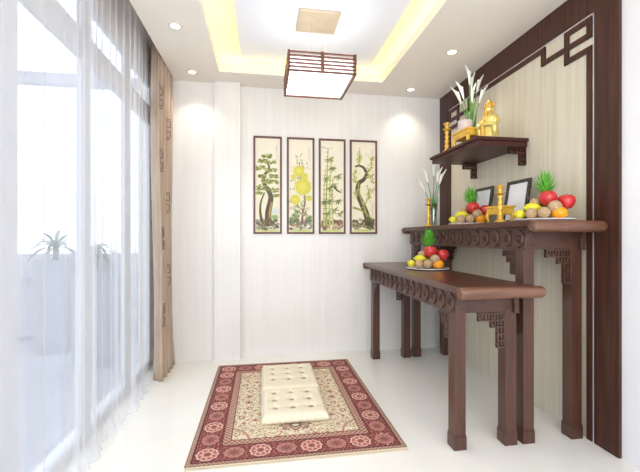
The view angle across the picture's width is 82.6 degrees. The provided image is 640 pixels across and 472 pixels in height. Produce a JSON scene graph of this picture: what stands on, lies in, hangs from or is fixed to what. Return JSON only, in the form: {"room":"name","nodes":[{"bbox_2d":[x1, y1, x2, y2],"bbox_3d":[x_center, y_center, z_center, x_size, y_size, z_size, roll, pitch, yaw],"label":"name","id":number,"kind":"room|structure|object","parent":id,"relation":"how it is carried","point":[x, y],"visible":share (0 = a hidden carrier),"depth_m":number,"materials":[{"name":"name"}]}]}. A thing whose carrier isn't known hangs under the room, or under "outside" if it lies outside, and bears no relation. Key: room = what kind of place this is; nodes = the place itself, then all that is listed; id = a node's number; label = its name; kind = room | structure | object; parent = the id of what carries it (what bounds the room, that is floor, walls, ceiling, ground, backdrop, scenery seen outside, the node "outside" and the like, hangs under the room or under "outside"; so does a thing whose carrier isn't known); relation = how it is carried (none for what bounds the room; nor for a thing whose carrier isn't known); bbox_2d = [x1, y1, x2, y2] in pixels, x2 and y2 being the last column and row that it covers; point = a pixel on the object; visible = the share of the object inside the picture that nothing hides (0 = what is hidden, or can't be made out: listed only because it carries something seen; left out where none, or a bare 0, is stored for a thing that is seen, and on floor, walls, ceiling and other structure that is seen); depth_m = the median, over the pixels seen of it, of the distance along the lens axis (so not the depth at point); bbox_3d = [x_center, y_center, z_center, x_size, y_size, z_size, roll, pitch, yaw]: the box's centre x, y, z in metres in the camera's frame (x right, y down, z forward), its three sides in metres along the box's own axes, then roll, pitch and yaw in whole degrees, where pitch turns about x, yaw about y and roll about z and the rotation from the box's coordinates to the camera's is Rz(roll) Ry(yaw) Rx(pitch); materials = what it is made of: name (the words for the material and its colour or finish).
{"room":"home altar room","nodes":[
{"label":"home altar room","id":0,"kind":"room"},
{"bbox_2d":[43,337,44,471],"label":"sheer curtain","id":1,"kind":"object","parent":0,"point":[43,337],"depth_m":1.61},
{"bbox_2d":[18,333,137,471],"bbox_3d":[-3.707,1.310,1.697,4.400,0.100,7.500,0,0,-9],"label":"floor","id":2,"kind":"structure","parent":0,"point":[59,399],"depth_m":2.91,"materials":[{"name":"tile"}]},
{"bbox_2d":[18,230,75,353],"bbox_3d":[-2.948,0.596,4.012,0.886,1.327,0.819,0,0,39],"label":"potted palm","id":3,"kind":"object","parent":2,"relation":"on","point":[51,312],"visible":0.85,"depth_m":3.90,"materials":[{"name":"white"}]},
{"bbox_2d":[33,259,75,353],"bbox_3d":[-2.917,0.760,4.017,0.320,1.000,0.240,0,0,-9],"label":"planter","id":4,"kind":"object","parent":3,"relation":"on","point":[51,312],"depth_m":3.90,"materials":[{"name":"white"}]},
{"bbox_2d":[50,243,120,367],"bbox_3d":[-2.231,0.668,3.615,0.669,1.184,0.586,0,0,-9],"label":"potted palm","id":5,"kind":"object","parent":2,"relation":"on","point":[103,330],"visible":0.79,"depth_m":3.50,"materials":[{"name":"white"}]},
{"bbox_2d":[71,264,116,367],"bbox_3d":[-2.224,0.775,3.599,0.320,0.970,0.240,0,0,-9],"label":"planter","id":6,"kind":"object","parent":5,"relation":"on","point":[103,330],"depth_m":3.50,"materials":[{"name":"white"}]},
{"bbox_2d":[18,253,137,337],"bbox_3d":[-3.635,0.730,4.471,3.400,1.020,0.160,0,0,-9],"label":"parapet","id":7,"kind":"object","parent":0,"point":[25,274],"visible":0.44,"depth_m":4.46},
{"bbox_3d":[-4.191,-0.820,4.334,0.060,2.080,0.060,0,0,-9],"label":"post","id":8,"kind":"object","parent":7,"relation":"on","visible":0},
{"bbox_2d":[18,70,137,91],"bbox_3d":[-3.631,-1.930,4.442,3.400,0.140,0.100,0,0,-9],"label":"beam","id":9,"kind":"structure","parent":8,"relation":"on","point":[31,78],"depth_m":4.46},
{"bbox_2d":[89,0,153,364],"bbox_3d":[-1.229,-0.285,0.931,0.030,3.050,5.420,0,0,-9],"label":"wall","id":10,"kind":"structure","parent":0,"point":[114,13],"depth_m":2.96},
{"bbox_2d":[0,0,80,471],"bbox_3d":[-1.360,-0.100,1.794,0.030,2.680,0.685,0,0,-9],"label":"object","id":11,"kind":"structure","parent":10,"relation":"in","point":[50,13],"depth_m":1.53,"materials":[{"name":"white paint"}]},
{"bbox_2d":[76,0,124,446],"bbox_3d":[-1.465,-0.100,2.466,0.030,2.680,0.675,0,0,-9],"label":"window","id":12,"kind":"structure","parent":10,"relation":"in","point":[92,59],"depth_m":2.19,"materials":[{"name":"white paint"}]},
{"bbox_2d":[129,13,129,51],"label":"sheer curtain","id":13,"kind":"object","parent":10,"relation":"hanging from","point":[129,13],"depth_m":2.58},
{"bbox_2d":[121,50,150,395],"bbox_3d":[-1.568,-0.100,3.125,0.030,2.680,0.660,0,0,-9],"label":"window","id":14,"kind":"structure","parent":10,"relation":"in","point":[133,101],"depth_m":2.86,"materials":[{"name":"white paint"}]},
{"bbox_2d":[138,78,439,363],"bbox_3d":[-0.138,-0.310,3.875,3.327,3.100,0.240,0,0,-9],"label":"wall","id":15,"kind":"structure","parent":0,"point":[237,292],"depth_m":3.80,"materials":[{"name":"paint"}]},
{"bbox_2d":[139,221,143,263],"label":"sheer curtain","id":16,"kind":"object","parent":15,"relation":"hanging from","point":[139,221],"depth_m":2.78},
{"bbox_2d":[253,136,281,233],"bbox_3d":[-0.541,-0.527,3.771,0.291,1.010,0.022,0,0,-9],"label":"framed painting","id":17,"kind":"object","parent":15,"relation":"attached to","point":[267,150],"visible":1,"depth_m":3.77,"materials":[{"name":"paper"}]},
{"bbox_2d":[287,137,313,233],"bbox_3d":[-0.203,-0.527,3.824,0.289,1.010,0.022,0,0,-9],"label":"framed painting","id":18,"kind":"object","parent":15,"relation":"attached to","point":[300,151],"visible":1,"depth_m":3.82,"materials":[{"name":"paper"}]},
{"bbox_2d":[319,138,345,233],"bbox_3d":[0.130,-0.527,3.876,0.288,1.010,0.022,0,0,-9],"label":"framed painting","id":19,"kind":"object","parent":15,"relation":"attached to","point":[332,152],"visible":1,"depth_m":3.88,"materials":[{"name":"paper"}]},
{"bbox_2d":[350,140,376,233],"bbox_3d":[0.469,-0.527,3.929,0.301,1.010,0.022,0,0,-9],"label":"framed painting","id":20,"kind":"object","parent":15,"relation":"attached to","point":[363,153],"visible":1,"depth_m":3.93,"materials":[{"name":"paper"}]},
{"bbox_2d":[32,347,639,471],"bbox_3d":[0.275,1.290,1.242,3.327,0.100,5.570,0,0,-9],"label":"floor","id":21,"kind":"structure","parent":0,"point":[157,431],"depth_m":2.31,"materials":[{"name":"tile"}]},
{"bbox_2d":[183,359,408,471],"bbox_3d":[-0.226,1.235,2.789,1.247,0.010,1.586,0,0,-9],"label":"area rug","id":22,"kind":"object","parent":21,"relation":"on","point":[230,432],"visible":0.8,"depth_m":2.34,"materials":[{"name":"carpet"}]},
{"bbox_2d":[261,363,319,392],"bbox_3d":[-0.264,1.194,3.074,0.463,0.070,0.533,0,0,-9],"label":"floor cushion","id":23,"kind":"object","parent":22,"relation":"on","point":[284,376],"visible":0.92,"depth_m":3.02,"materials":[{"name":"beige fabric"}]},
{"bbox_2d":[261,387,328,424],"bbox_3d":[-0.192,1.195,2.594,0.453,0.070,0.448,0,0,-9],"label":"floor cushion","id":24,"kind":"object","parent":22,"relation":"on","point":[292,405],"visible":1,"depth_m":2.50,"materials":[{"name":"beige fabric"}]},
{"bbox_2d":[363,262,545,450],"bbox_3d":[0.858,0.760,2.946,0.514,0.960,1.955,0,0,-9],"label":"altar table","id":25,"kind":"object","parent":21,"relation":"on","point":[455,294],"visible":0.98,"depth_m":2.16,"materials":[{"name":"brown wood"}]},
{"bbox_2d":[406,266,449,270],"bbox_3d":[0.910,0.272,3.078,0.354,0.012,0.354,0,0,-9],"label":"plate","id":26,"kind":"object","parent":25,"relation":"on","point":[409,267],"visible":0.81,"depth_m":3.04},
{"bbox_2d":[407,260,414,266],"bbox_3d":[0.776,0.231,3.090,0.060,0.057,0.062,0,0,36],"label":"lemon","id":27,"kind":"object","parent":26,"relation":"on","point":[411,263],"visible":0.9,"depth_m":3.07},
{"bbox_2d":[415,260,422,267],"bbox_3d":[0.826,0.231,3.029,0.068,0.069,0.068,0,0,-9],"label":"sapodilla","id":28,"kind":"object","parent":26,"relation":"on","point":[419,263],"visible":1,"depth_m":3.00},
{"bbox_2d":[423,260,431,267],"bbox_3d":[0.886,0.228,2.989,0.071,0.072,0.071,0,0,-9],"label":"sapodilla","id":29,"kind":"object","parent":26,"relation":"on","point":[427,263],"visible":1,"depth_m":2.96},
{"bbox_2d":[420,228,435,266],"bbox_3d":[0.951,0.088,3.179,0.158,0.356,0.158,0,0,-9],"label":"pineapple","id":30,"kind":"object","parent":26,"relation":"on","point":[428,241],"visible":0.6,"depth_m":3.16,"materials":[{"name":"green plant"}]},
{"bbox_2d":[424,246,436,256],"bbox_3d":[0.932,0.130,3.071,0.106,0.099,0.106,0,0,-9],"label":"apple","id":31,"kind":"object","parent":26,"relation":"on","point":[429,251],"visible":0.88,"depth_m":3.04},
{"bbox_2d":[432,260,443,268],"bbox_3d":[0.972,0.230,2.998,0.092,0.077,0.088,0,0,-9],"label":"orange","id":32,"kind":"object","parent":26,"relation":"on","point":[439,264],"visible":0.82,"depth_m":2.97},
{"bbox_2d":[430,255,439,262],"bbox_3d":[0.949,0.193,3.002,0.080,0.081,0.080,0,0,-9],"label":"sapodilla","id":33,"kind":"object","parent":32,"relation":"on","point":[434,258],"visible":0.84,"depth_m":2.97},
{"bbox_2d":[436,250,448,259],"bbox_3d":[1.030,0.156,3.057,0.102,0.095,0.102,0,0,-9],"label":"apple","id":34,"kind":"object","parent":26,"relation":"on","point":[443,254],"visible":0.85,"depth_m":3.02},
{"bbox_3d":[0.883,0.225,3.110,0.073,0.074,0.073,0,0,-9],"label":"sapodilla","id":35,"kind":"object","parent":26,"relation":"on","visible":0},
{"bbox_2d":[413,255,425,260],"bbox_3d":[0.843,0.191,3.075,0.078,0.061,0.078,0,0,-29],"label":"lemon","id":36,"kind":"object","parent":35,"relation":"on","point":[418,257],"visible":0.87,"depth_m":3.05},
{"bbox_2d":[402,220,607,443],"bbox_3d":[1.269,0.575,3.015,0.472,1.330,1.965,0,0,-9],"label":"altar table","id":37,"kind":"object","parent":21,"relation":"on","point":[564,239],"visible":0.9,"depth_m":2.22,"materials":[{"name":"brown wood"}]},
{"bbox_2d":[424,198,432,225],"bbox_3d":[1.035,-0.223,3.472,0.086,0.265,0.086,0,0,-9],"label":"candlestick","id":38,"kind":"object","parent":37,"relation":"on","point":[428,204],"visible":0.95,"depth_m":3.46,"materials":[{"name":"gold metal"}]},
{"bbox_2d":[448,223,472,224],"bbox_3d":[1.246,-0.098,3.029,0.348,0.012,0.348,0,0,-9],"label":"plate","id":39,"kind":"object","parent":37,"relation":"on","point":[449,223],"visible":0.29,"depth_m":2.93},
{"bbox_2d":[449,216,456,222],"bbox_3d":[1.117,-0.138,3.055,0.059,0.056,0.060,0,0,42],"label":"lemon","id":40,"kind":"object","parent":39,"relation":"on","point":[453,219],"visible":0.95,"depth_m":3.04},
{"bbox_2d":[457,215,465,222],"bbox_3d":[1.160,-0.139,2.990,0.067,0.068,0.067,0,0,-9],"label":"sapodilla","id":41,"kind":"object","parent":39,"relation":"on","point":[461,219],"visible":0.98,"depth_m":2.97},
{"bbox_2d":[465,214,474,222],"bbox_3d":[1.214,-0.141,2.945,0.070,0.070,0.070,0,0,-9],"label":"sapodilla","id":42,"kind":"object","parent":39,"relation":"on","point":[469,218],"visible":1,"depth_m":2.92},
{"bbox_2d":[463,186,480,222],"bbox_3d":[1.297,-0.278,3.124,0.155,0.349,0.156,0,0,-9],"label":"pineapple","id":43,"kind":"object","parent":39,"relation":"on","point":[470,197],"visible":0.52,"depth_m":3.10,"materials":[{"name":"green plant"}]},
{"bbox_2d":[466,202,479,212],"bbox_3d":[1.268,-0.237,3.021,0.104,0.097,0.104,0,0,-9],"label":"apple","id":44,"kind":"object","parent":39,"relation":"on","point":[470,207],"visible":0.85,"depth_m":2.98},
{"bbox_2d":[475,215,486,222],"bbox_3d":[1.299,-0.139,2.945,0.091,0.076,0.087,0,0,-9],"label":"orange","id":45,"kind":"object","parent":39,"relation":"on","point":[481,219],"visible":0.74,"depth_m":2.91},
{"bbox_2d":[472,209,482,217],"bbox_3d":[1.277,-0.176,2.951,0.079,0.080,0.079,0,0,-9],"label":"sapodilla","id":46,"kind":"object","parent":45,"relation":"on","point":[476,213],"visible":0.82,"depth_m":2.92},
{"bbox_2d":[479,205,488,214],"bbox_3d":[1.362,-0.212,2.997,0.100,0.093,0.100,0,0,-9],"label":"apple","id":47,"kind":"object","parent":39,"relation":"on","point":[482,208],"visible":0.56,"depth_m":2.97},
{"bbox_3d":[1.223,-0.145,3.064,0.072,0.073,0.072,0,0,-9],"label":"sapodilla","id":48,"kind":"object","parent":39,"relation":"on","visible":0},
{"bbox_2d":[455,211,467,216],"bbox_3d":[1.181,-0.178,3.034,0.091,0.060,0.069,0,0,-9],"label":"lemon","id":49,"kind":"object","parent":48,"relation":"on","point":[463,213],"visible":0.75,"depth_m":3.01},
{"bbox_2d":[474,186,494,222],"bbox_3d":[1.412,-0.256,3.141,0.097,0.323,0.250,0,0,-9],"label":"photo frame","id":50,"kind":"object","parent":37,"relation":"on","point":[486,193],"visible":0.47,"depth_m":3.11,"materials":[{"name":"black paint"}]},
{"bbox_2d":[485,205,515,222],"bbox_3d":[1.299,-0.154,2.628,0.126,0.123,0.188,0,0,-9],"label":"stand","id":51,"kind":"object","parent":37,"relation":"on","point":[508,209],"visible":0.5,"depth_m":2.56,"materials":[{"name":"gold metal"}]},
{"bbox_2d":[494,185,506,221],"bbox_3d":[1.230,-0.216,2.485,0.082,0.252,0.082,0,0,-9],"label":"candlestick","id":52,"kind":"object","parent":37,"relation":"on","point":[499,193],"visible":0.94,"depth_m":2.47,"materials":[{"name":"gold metal"}]},
{"bbox_2d":[503,177,532,220],"bbox_3d":[1.478,-0.256,2.716,0.097,0.323,0.250,0,0,-9],"label":"photo frame","id":53,"kind":"object","parent":37,"relation":"on","point":[518,192],"visible":0.55,"depth_m":2.70,"materials":[{"name":"black paint"}]},
{"bbox_2d":[513,218,576,220],"bbox_3d":[1.383,-0.098,2.251,0.342,0.012,0.342,0,0,-9],"label":"plate","id":54,"kind":"object","parent":37,"relation":"on","point":[529,218],"visible":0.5,"depth_m":2.11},
{"bbox_2d":[514,210,524,217],"bbox_3d":[1.262,-0.138,2.297,0.060,0.055,0.058,0,0,-38],"label":"lemon","id":55,"kind":"object","parent":54,"relation":"on","point":[519,213],"visible":0.89,"depth_m":2.28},
{"bbox_2d":[525,208,537,217],"bbox_3d":[1.293,-0.138,2.226,0.066,0.067,0.066,0,0,-9],"label":"sapodilla","id":56,"kind":"object","parent":54,"relation":"on","point":[531,212],"visible":0.93,"depth_m":2.21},
{"bbox_2d":[538,207,550,217],"bbox_3d":[1.339,-0.140,2.174,0.068,0.069,0.068,0,0,-9],"label":"sapodilla","id":57,"kind":"object","parent":54,"relation":"on","point":[543,212],"visible":0.98,"depth_m":2.15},
{"bbox_2d":[533,169,557,217],"bbox_3d":[1.448,-0.275,2.335,0.153,0.343,0.153,0,0,-9],"label":"pineapple","id":58,"kind":"object","parent":54,"relation":"on","point":[545,185],"visible":0.46,"depth_m":2.31,"materials":[{"name":"green plant"}]},
{"bbox_2d":[538,190,557,205],"bbox_3d":[1.403,-0.235,2.239,0.103,0.096,0.103,0,0,-9],"label":"apple","id":59,"kind":"object","parent":54,"relation":"on","point":[545,197],"visible":0.84,"depth_m":2.21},
{"bbox_2d":[551,207,567,217],"bbox_3d":[1.421,-0.138,2.161,0.089,0.074,0.085,0,0,-9],"label":"orange","id":60,"kind":"object","parent":54,"relation":"on","point":[562,212],"visible":0.73,"depth_m":2.13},
{"bbox_2d":[547,200,562,211],"bbox_3d":[1.401,-0.174,2.171,0.078,0.078,0.078,0,0,-9],"label":"sapodilla","id":61,"kind":"object","parent":60,"relation":"on","point":[553,205],"visible":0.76,"depth_m":2.15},
{"bbox_2d":[557,194,575,208],"bbox_3d":[1.491,-0.210,2.201,0.098,0.092,0.098,0,0,-9],"label":"apple","id":62,"kind":"object","parent":54,"relation":"on","point":[568,201],"visible":0.84,"depth_m":2.17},
{"bbox_3d":[1.366,-0.144,2.288,0.071,0.071,0.071,0,0,-9],"label":"sapodilla","id":63,"kind":"object","parent":54,"relation":"on","visible":0},
{"bbox_2d":[523,203,540,210],"bbox_3d":[1.320,-0.176,2.266,0.080,0.059,0.073,0,0,-9],"label":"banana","id":64,"kind":"object","parent":63,"relation":"on","point":[536,206],"visible":0.77,"depth_m":2.25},
{"bbox_2d":[529,198,539,204],"bbox_3d":[1.355,-0.209,2.296,0.059,0.060,0.059,0,0,-9],"label":"sapodilla","id":65,"kind":"object","parent":63,"relation":"on","point":[534,200],"visible":0.59,"depth_m":2.27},
{"bbox_3d":[1.095,-0.201,3.512,0.084,0.220,0.084,0,0,-9],"label":"glass vase","id":66,"kind":"object","parent":37,"relation":"on","visible":0},
{"bbox_2d":[415,178,433,224],"bbox_3d":[1.005,-0.335,3.511,0.188,0.459,0.032,0,0,2],"label":"calla lily","id":67,"kind":"object","parent":66,"relation":"in","point":[419,182],"visible":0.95,"depth_m":3.51,"materials":[{"name":"white plant"}]},
{"bbox_2d":[415,178,425,191],"bbox_3d":[0.964,-0.494,3.511,0.108,0.139,0.031,0,0,-9],"label":"flower","id":68,"kind":"object","parent":67,"relation":"on","point":[421,183],"depth_m":3.50,"materials":[{"name":"white plant"}]},
{"bbox_2d":[421,167,432,212],"bbox_3d":[1.040,-0.390,3.533,0.123,0.568,0.033,0,0,10],"label":"calla lily","id":69,"kind":"object","parent":66,"relation":"in","point":[425,173],"visible":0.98,"depth_m":3.52,"materials":[{"name":"white plant"}]},
{"bbox_2d":[421,167,427,182],"bbox_3d":[1.015,-0.594,3.535,0.072,0.159,0.031,0,0,-9],"label":"flower","id":70,"kind":"object","parent":69,"relation":"on","point":[425,173],"depth_m":3.53,"materials":[{"name":"white plant"}]},
{"bbox_2d":[432,164,435,222],"bbox_3d":[1.102,-0.425,3.501,0.051,0.639,0.032,0,0,-9],"label":"calla lily","id":71,"kind":"object","parent":66,"relation":"in","point":[434,165],"visible":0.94,"depth_m":3.50,"materials":[{"name":"white plant"}]},
{"bbox_2d":[434,168,441,206],"bbox_3d":[1.142,-0.391,3.523,0.105,0.571,0.033,0,0,-9],"label":"calla lily","id":72,"kind":"object","parent":66,"relation":"in","point":[439,172],"visible":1,"depth_m":3.52,"materials":[{"name":"white plant"}]},
{"bbox_2d":[437,168,441,182],"bbox_3d":[1.161,-0.596,3.526,0.066,0.161,0.033,0,0,-9],"label":"flower","id":73,"kind":"object","parent":72,"relation":"on","point":[438,173],"depth_m":3.51,"materials":[{"name":"white plant"}]},
{"bbox_2d":[434,169,446,214],"bbox_3d":[1.160,-0.378,3.509,0.136,0.545,0.033,0,0,-9],"label":"calla lily","id":74,"kind":"object","parent":66,"relation":"in","point":[443,173],"visible":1,"depth_m":3.51,"materials":[{"name":"white plant"}]},
{"bbox_2d":[439,169,446,184],"bbox_3d":[1.188,-0.573,3.513,0.080,0.156,0.032,0,0,-9],"label":"flower","id":75,"kind":"object","parent":74,"relation":"on","point":[441,175],"depth_m":3.50,"materials":[{"name":"white plant"}]},
{"bbox_2d":[122,0,566,98],"bbox_3d":[0.269,-1.675,1.166,3.062,0.280,5.420,0,0,-9],"label":"ceiling","id":76,"kind":"structure","parent":0,"point":[413,55],"depth_m":2.98,"materials":[{"name":"paint"}]},
{"bbox_2d":[0,70,0,125],"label":"sheer curtain","id":77,"kind":"object","parent":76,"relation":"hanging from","point":[0,70],"depth_m":1.36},
{"bbox_2d":[1,0,1,41],"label":"sheer curtain","id":78,"kind":"object","parent":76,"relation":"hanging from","point":[1,0],"depth_m":1.37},
{"bbox_2d":[65,165,65,300],"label":"sheer curtain","id":79,"kind":"object","parent":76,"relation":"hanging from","point":[65,165],"depth_m":1.73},
{"bbox_2d":[76,0,83,41],"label":"sheer curtain","id":80,"kind":"object","parent":76,"relation":"hanging from","point":[76,0],"depth_m":1.86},
{"bbox_2d":[78,248,84,409],"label":"sheer curtain","id":81,"kind":"object","parent":76,"relation":"hanging from","point":[82,248],"depth_m":1.95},
{"bbox_2d":[92,396,92,429],"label":"sheer curtain","id":82,"kind":"object","parent":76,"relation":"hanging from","point":[92,396],"depth_m":2.10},
{"bbox_2d":[93,25,97,48],"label":"sheer curtain","id":83,"kind":"object","parent":76,"relation":"hanging from","point":[97,25],"depth_m":2.12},
{"bbox_2d":[110,246,110,290],"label":"sheer curtain","id":84,"kind":"object","parent":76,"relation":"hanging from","point":[110,246],"depth_m":2.31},
{"bbox_2d":[111,199,111,237],"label":"sheer curtain","id":85,"kind":"object","parent":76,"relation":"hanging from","point":[111,199],"depth_m":2.29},
{"bbox_2d":[145,103,145,145],"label":"sheer curtain","id":86,"kind":"object","parent":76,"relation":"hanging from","point":[145,103],"depth_m":3.01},
{"bbox_2d":[150,39,174,381],"bbox_3d":[-1.421,-0.252,3.300,0.133,2.976,0.452,0,0,-9],"label":"drape","id":87,"kind":"object","parent":76,"relation":"hanging from","point":[161,104],"visible":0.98,"depth_m":3.18,"materials":[{"name":"fabric"}]},
{"bbox_2d":[168,22,182,29],"bbox_3d":[-1.057,-1.532,2.659,0.100,0.006,0.100,0,0,-9],"label":"recessed light","id":88,"kind":"object","parent":76,"relation":"in","point":[173,25],"visible":1,"depth_m":2.65,"materials":[{"name":"white"}]},
{"bbox_2d":[186,70,197,74],"bbox_3d":[-1.196,-1.532,3.406,0.100,0.006,0.100,0,0,-9],"label":"recessed light","id":89,"kind":"object","parent":76,"relation":"in","point":[192,72],"visible":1,"depth_m":3.41,"materials":[{"name":"white"}]},
{"bbox_2d":[234,0,411,65],"bbox_3d":[0.176,-1.677,1.556,1.230,0.055,3.820,0,0,-9],"label":"ceiling panel","id":90,"kind":"object","parent":76,"relation":"attached to","point":[266,28],"depth_m":2.89,"materials":[{"name":"paint"}]},
{"bbox_2d":[284,8,356,99],"bbox_3d":[-0.019,-1.399,2.791,0.496,0.503,0.496,0,0,-9],"label":"pendant lamp","id":91,"kind":"object","parent":90,"relation":"hanging from","point":[310,76],"visible":1,"depth_m":2.68,"materials":[{"name":"glass"}]},
{"bbox_2d":[287,56,352,97],"bbox_3d":[-0.019,-1.213,2.791,0.446,0.114,0.446,0,0,-9],"label":"diffuser","id":92,"kind":"object","parent":91,"relation":"attached to","point":[310,84],"depth_m":2.67,"materials":[{"name":"white"}]},
{"bbox_2d":[446,49,458,55],"bbox_3d":[1.102,-1.532,3.037,0.100,0.006,0.100,0,0,-9],"label":"recessed light","id":93,"kind":"object","parent":76,"relation":"in","point":[452,51],"visible":1,"depth_m":3.04,"materials":[{"name":"white"}]},
{"bbox_2d":[622,0,639,468],"bbox_3d":[1.856,-0.310,1.414,0.150,3.100,5.420,0,0,-9],"label":"wall","id":94,"kind":"structure","parent":0,"point":[630,9],"depth_m":1.98,"materials":[{"name":"paint"}]},
{"bbox_2d":[440,93,447,345],"bbox_3d":[1.365,-0.147,3.989,0.022,2.775,0.180,0,0,-9],"label":"trim","id":95,"kind":"structure","parent":94,"relation":"attached to","point":[444,100],"depth_m":3.99,"materials":[{"name":"brown wood"}]},
{"bbox_2d":[430,136,528,178],"bbox_3d":[1.293,-0.632,3.050,0.432,0.195,0.753,0,0,-9],"label":"wall shelf","id":96,"kind":"object","parent":94,"relation":"attached to","point":[475,150],"visible":1,"depth_m":2.86,"materials":[{"name":"brown wood"}]},
{"bbox_2d":[442,123,450,151],"bbox_3d":[1.111,-0.857,3.185,0.082,0.252,0.082,0,0,-9],"label":"candlestick","id":97,"kind":"object","parent":96,"relation":"on","point":[447,128],"visible":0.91,"depth_m":3.17,"materials":[{"name":"gold metal"}]},
{"bbox_2d":[452,127,476,146],"bbox_3d":[1.212,-0.801,3.024,0.126,0.138,0.248,0,0,-9],"label":"stand","id":98,"kind":"object","parent":96,"relation":"on","point":[467,133],"visible":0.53,"depth_m":2.96,"materials":[{"name":"gold metal"}]},
{"bbox_2d":[458,119,472,130],"bbox_3d":[1.214,-0.915,3.044,0.120,0.088,0.120,0,0,-9],"label":"bowl","id":99,"kind":"object","parent":98,"relation":"on","point":[464,123],"visible":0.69,"depth_m":3.00,"materials":[{"name":"ceramic"}]},
{"bbox_2d":[476,99,499,136],"bbox_3d":[1.314,-0.897,2.835,0.180,0.342,0.136,0,0,41],"label":"statue","id":100,"kind":"object","parent":96,"relation":"on","point":[487,125],"visible":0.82,"depth_m":2.80,"materials":[{"name":"gold metal"}]},
{"bbox_3d":[1.300,-0.831,3.139,0.084,0.200,0.084,0,0,-9],"label":"glass vase","id":101,"kind":"object","parent":96,"relation":"on","visible":0},
{"bbox_2d":[450,86,465,117],"bbox_3d":[1.213,-1.017,3.138,0.183,0.544,0.034,0,0,2],"label":"calla lily","id":102,"kind":"object","parent":101,"relation":"in","point":[457,94],"visible":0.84,"depth_m":3.13,"materials":[{"name":"white plant"}]},
{"bbox_2d":[450,86,461,103],"bbox_3d":[1.172,-1.212,3.138,0.102,0.155,0.033,0,0,-9],"label":"flower","id":103,"kind":"object","parent":102,"relation":"on","point":[457,94],"depth_m":3.13,"materials":[{"name":"white plant"}]},
{"bbox_2d":[455,80,467,118],"bbox_3d":[1.241,-1.049,3.161,0.132,0.607,0.034,0,0,9],"label":"calla lily","id":104,"kind":"object","parent":101,"relation":"in","point":[458,85],"visible":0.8,"depth_m":3.15,"materials":[{"name":"white plant"}]},
{"bbox_2d":[455,80,463,98],"bbox_3d":[1.213,-1.268,3.162,0.076,0.168,0.033,0,0,-9],"label":"flower","id":105,"kind":"object","parent":104,"relation":"on","point":[460,87],"depth_m":3.15,"materials":[{"name":"white plant"}]},
{"bbox_2d":[465,64,470,118],"bbox_3d":[1.273,-1.111,3.126,0.065,0.731,0.033,0,0,-9],"label":"calla lily","id":106,"kind":"object","parent":101,"relation":"in","point":[467,69],"visible":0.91,"depth_m":3.12,"materials":[{"name":"white plant"}]},
{"bbox_2d":[465,64,470,84],"bbox_3d":[1.270,-1.389,3.126,0.059,0.176,0.033,0,0,-9],"label":"flower","id":107,"kind":"object","parent":106,"relation":"on","point":[468,72],"depth_m":3.12,"materials":[{"name":"white plant"}]},
{"bbox_2d":[470,72,474,106],"bbox_3d":[1.323,-1.093,3.165,0.074,0.696,0.033,0,0,-27],"label":"calla lily","id":108,"kind":"object","parent":101,"relation":"in","point":[472,77],"visible":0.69,"depth_m":3.15,"materials":[{"name":"white plant"}]},
{"bbox_2d":[470,72,474,89],"bbox_3d":[1.329,-1.353,3.166,0.058,0.176,0.036,0,0,-9],"label":"flower","id":109,"kind":"object","parent":108,"relation":"on","point":[472,78],"depth_m":3.15,"materials":[{"name":"white plant"}]},
{"bbox_2d":[470,83,475,118],"bbox_3d":[1.300,-1.030,3.109,0.050,0.569,0.052,0,0,-44],"label":"calla lily","id":110,"kind":"object","parent":101,"relation":"in","point":[472,91],"visible":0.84,"depth_m":3.10,"materials":[{"name":"white plant"}]},
{"bbox_2d":[470,83,475,102],"bbox_3d":[1.307,-1.225,3.102,0.053,0.179,0.033,0,0,-9],"label":"flower","id":111,"kind":"object","parent":110,"relation":"on","point":[472,91],"depth_m":3.10,"materials":[{"name":"white plant"}]},
{"bbox_2d":[472,74,483,126],"bbox_3d":[1.359,-1.075,3.137,0.124,0.659,0.034,0,0,-9],"label":"calla lily","id":112,"kind":"object","parent":101,"relation":"in","point":[480,79],"visible":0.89,"depth_m":3.13,"materials":[{"name":"white plant"}]},
{"bbox_2d":[476,74,483,92],"bbox_3d":[1.385,-1.320,3.141,0.072,0.170,0.034,0,0,-9],"label":"flower","id":113,"kind":"object","parent":112,"relation":"on","point":[478,81],"depth_m":3.13,"materials":[{"name":"white plant"}]},
{"bbox_2d":[473,85,487,126],"bbox_3d":[1.364,-1.022,3.109,0.145,0.554,0.041,0,0,12],"label":"calla lily","id":114,"kind":"object","parent":101,"relation":"in","point":[484,89],"visible":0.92,"depth_m":3.10,"materials":[{"name":"white plant"}]},
{"bbox_2d":[479,85,487,102],"bbox_3d":[1.398,-1.217,3.103,0.083,0.165,0.034,0,0,-9],"label":"flower","id":115,"kind":"object","parent":114,"relation":"on","point":[482,91],"depth_m":3.10,"materials":[{"name":"white plant"}]},
{"bbox_2d":[448,15,592,441],"bbox_3d":[1.507,-0.036,3.039,0.014,2.589,1.710,0,0,-9],"label":"trim","id":116,"kind":"structure","parent":94,"relation":"attached to","point":[588,22],"depth_m":2.21,"materials":[{"name":"brown wood"}]},
{"bbox_2d":[449,26,592,436],"bbox_3d":[1.519,-0.050,3.042,0.011,2.580,1.740,0,0,-9],"label":"wall panel","id":117,"kind":"object","parent":94,"relation":"attached to","point":[546,105],"depth_m":2.62,"materials":[{"name":"wood"}]},
{"bbox_2d":[448,0,593,109],"bbox_3d":[1.514,-1.440,3.040,0.022,0.190,1.742,0,0,-9],"label":"trim","id":118,"kind":"structure","parent":94,"relation":"attached to","point":[568,14],"depth_m":2.69,"materials":[{"name":"brown wood"}]},
{"bbox_2d":[448,12,593,441],"bbox_3d":[1.512,-0.052,3.039,0.004,2.585,1.742,0,0,-9],"label":"trim","id":119,"kind":"structure","parent":94,"relation":"attached to","point":[562,34],"depth_m":2.19,"materials":[{"name":"dark wood"}]},
{"bbox_2d":[594,0,621,458],"bbox_3d":[1.661,-0.147,2.103,0.022,2.775,0.154,0,0,-9],"label":"trim","id":120,"kind":"structure","parent":94,"relation":"attached to","point":[607,13],"depth_m":2.08,"materials":[{"name":"brown wood"}]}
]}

